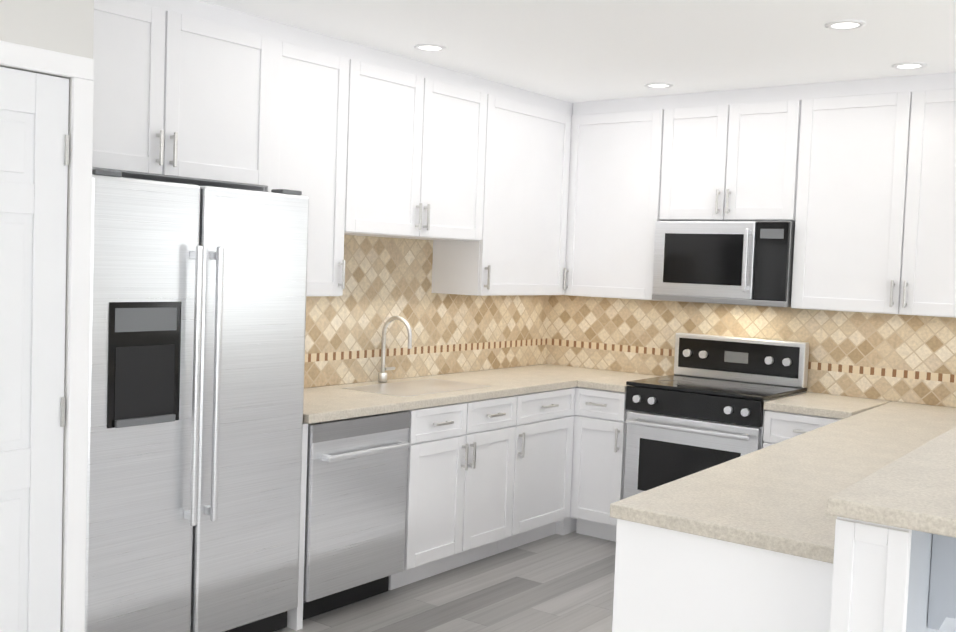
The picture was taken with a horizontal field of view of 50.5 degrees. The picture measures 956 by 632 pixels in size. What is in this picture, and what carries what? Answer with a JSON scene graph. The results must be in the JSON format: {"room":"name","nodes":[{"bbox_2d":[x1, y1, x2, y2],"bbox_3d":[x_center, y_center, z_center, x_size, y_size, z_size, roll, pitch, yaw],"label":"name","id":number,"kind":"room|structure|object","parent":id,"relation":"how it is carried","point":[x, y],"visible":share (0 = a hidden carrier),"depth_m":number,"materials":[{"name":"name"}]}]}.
{"room":"kitchen","nodes":[
{"label":"kitchen","id":0,"kind":"room"},
{"bbox_2d":[0,0,93,631],"bbox_3d":[-1.835,0.047,3.061,0.850,2.500,0.924,4,4,38],"label":"wall","id":1,"kind":"structure","parent":0,"point":[65,26],"depth_m":3.04,"materials":[{"name":"paint"}]},
{"bbox_2d":[0,67,68,631],"bbox_3d":[-1.487,0.299,2.825,0.080,2.023,0.730,4,4,38],"label":"closet door","id":2,"kind":"structure","parent":1,"relation":"in","point":[34,140],"depth_m":3.03,"materials":[{"name":"white wood"}]},
{"bbox_2d":[0,40,93,631],"bbox_3d":[-1.487,0.270,2.824,0.016,2.105,0.870,4,4,38],"label":"trim","id":3,"kind":"structure","parent":1,"relation":"attached to","point":[79,70],"depth_m":3.12,"materials":[{"name":"white wood"}]},
{"bbox_2d":[310,364,540,387],"bbox_3d":[-0.717,-0.019,5.118,0.100,2.500,3.700,4,4,38],"label":"wall","id":4,"kind":"structure","parent":0,"point":[429,375],"depth_m":5.62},
{"bbox_2d":[273,531,615,631],"bbox_3d":[-0.092,1.486,1.281,8.150,0.060,9.260,4,4,38],"label":"floor","id":5,"kind":"structure","parent":0,"point":[557,583],"depth_m":4.62,"materials":[{"name":"grey wood"}]},
{"bbox_2d":[85,169,308,631],"bbox_3d":[-1.203,0.380,3.860,0.655,1.768,0.952,4,4,38],"label":"refrigerator","id":6,"kind":"object","parent":5,"relation":"on","point":[196,362],"visible":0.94,"depth_m":3.63,"materials":[{"name":"grey metal"}]},
{"bbox_2d":[303,411,409,619],"bbox_3d":[-0.721,0.840,4.534,0.650,0.845,0.592,4,4,38],"label":"dishwasher","id":7,"kind":"object","parent":5,"relation":"on","point":[356,492],"visible":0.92,"depth_m":4.34,"materials":[{"name":"grey metal"}]},
{"bbox_2d":[287,387,841,630],"bbox_3d":[0.470,0.864,4.873,2.176,0.850,2.662,4,4,38],"label":"base cabinet","id":8,"kind":"object","parent":5,"relation":"on","point":[488,477],"visible":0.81,"depth_m":5.17,"materials":[{"name":"white wood"}]},
{"bbox_2d":[303,364,889,423],"bbox_3d":[0.479,0.417,4.855,2.143,0.040,2.647,4,4,38],"label":"countertop","id":9,"kind":"structure","parent":8,"relation":"on","point":[334,402],"depth_m":5.06,"materials":[{"name":"stone"}]},
{"bbox_2d":[378,316,411,381],"bbox_3d":[-0.403,0.172,5.211,0.214,0.348,0.114,4,4,38],"label":"faucet","id":10,"kind":"object","parent":9,"relation":"on","point":[382,375],"visible":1,"depth_m":5.22,"materials":[{"name":"silver metal"}]},
{"bbox_2d":[623,333,808,498],"bbox_3d":[1.264,0.706,5.486,0.770,1.160,0.682,4,4,38],"label":"range","id":11,"kind":"object","parent":5,"relation":"on","point":[701,408],"visible":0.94,"depth_m":5.39,"materials":[{"name":"silver metal"}]},
{"bbox_2d":[612,519,832,631],"bbox_3d":[1.502,0.956,3.827,0.758,0.850,3.057,4,4,38],"label":"base cabinet","id":12,"kind":"object","parent":5,"relation":"on","point":[666,580],"visible":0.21,"depth_m":2.59,"materials":[{"name":"white wood"}]},
{"bbox_2d":[610,401,955,563],"bbox_3d":[1.503,0.511,3.792,0.770,0.038,3.079,4,4,38],"label":"countertop","id":13,"kind":"structure","parent":12,"relation":"on","point":[774,497],"depth_m":3.03,"materials":[{"name":"stone"}]},
{"bbox_2d":[199,0,955,102],"bbox_3d":[0.437,-1.055,0.812,7.050,0.100,9.260,4,4,38],"label":"ceiling","id":14,"kind":"structure","parent":0,"point":[571,51],"depth_m":4.30,"materials":[{"name":"paint"}]},
{"bbox_2d":[414,44,446,51],"bbox_3d":[-0.217,-1.223,4.611,0.163,0.006,0.166,4,4,38],"label":"recessed light","id":15,"kind":"object","parent":14,"relation":"in","point":[422,47],"depth_m":4.62,"materials":[{"name":"white"}]},
{"bbox_2d":[92,0,955,317],"bbox_3d":[0.455,-0.604,4.202,2.792,1.148,3.687,4,4,38],"label":"upper cabinet","id":16,"kind":"object","parent":14,"relation":"hanging from","point":[490,188],"visible":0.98,"depth_m":4.97,"materials":[{"name":"white wood"}]},
{"bbox_2d":[652,221,794,306],"bbox_3d":[1.381,-0.290,5.538,0.764,0.440,0.438,4,4,38],"label":"microwave","id":17,"kind":"object","parent":16,"relation":"attached to","point":[737,262],"visible":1,"depth_m":5.38,"materials":[{"name":"silver metal"}]},
{"bbox_2d":[644,82,672,87],"bbox_3d":[0.952,-1.218,5.339,0.158,0.006,0.166,4,4,38],"label":"recessed light","id":18,"kind":"object","parent":14,"relation":"in","point":[655,84],"depth_m":5.36,"materials":[{"name":"white"}]},
{"bbox_2d":[825,20,865,29],"bbox_3d":[1.419,-1.127,3.913,0.152,0.006,0.169,4,4,38],"label":"recessed light","id":19,"kind":"object","parent":14,"relation":"in","point":[844,24],"depth_m":3.92,"materials":[{"name":"white"}]},
{"bbox_2d":[892,62,926,69],"bbox_3d":[1.967,-1.144,4.622,0.150,0.006,0.174,4,4,38],"label":"recessed light","id":20,"kind":"object","parent":14,"relation":"in","point":[905,65],"depth_m":4.63,"materials":[{"name":"white"}]},
{"bbox_2d":[552,364,952,407],"bbox_3d":[3.191,0.156,4.501,7.050,2.500,0.100,4,4,38],"label":"wall","id":21,"kind":"structure","parent":0,"point":[812,392],"depth_m":5.40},
{"bbox_2d":[304,235,955,407],"bbox_3d":[0.725,0.338,4.669,2.770,1.340,2.660,4,4,38],"label":"tiled wall","id":22,"kind":"structure","parent":21,"relation":"attached to","point":[899,358],"depth_m":5.49,"materials":[{"name":"beige tile"}]},
{"bbox_2d":[906,530,955,631],"bbox_3d":[1.773,0.906,3.536,0.258,1.000,3.190,4,4,38],"label":"wall","id":23,"kind":"structure","parent":0,"point":[919,582],"depth_m":2.32,"materials":[{"name":"white paint"}]},
{"bbox_2d":[830,517,911,631],"bbox_3d":[0.841,0.870,2.219,0.155,0.859,0.029,4,4,38],"label":"base cabinet","id":24,"kind":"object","parent":23,"relation":"attached to","point":[871,568],"depth_m":2.20,"materials":[{"name":"white wood"}]},
{"bbox_2d":[827,427,955,629],"bbox_3d":[1.896,0.548,3.392,0.634,0.342,3.246,4,4,38],"label":"countertop","id":25,"kind":"structure","parent":23,"relation":"on","point":[915,489],"depth_m":2.37,"materials":[{"name":"stone"}]}
]}

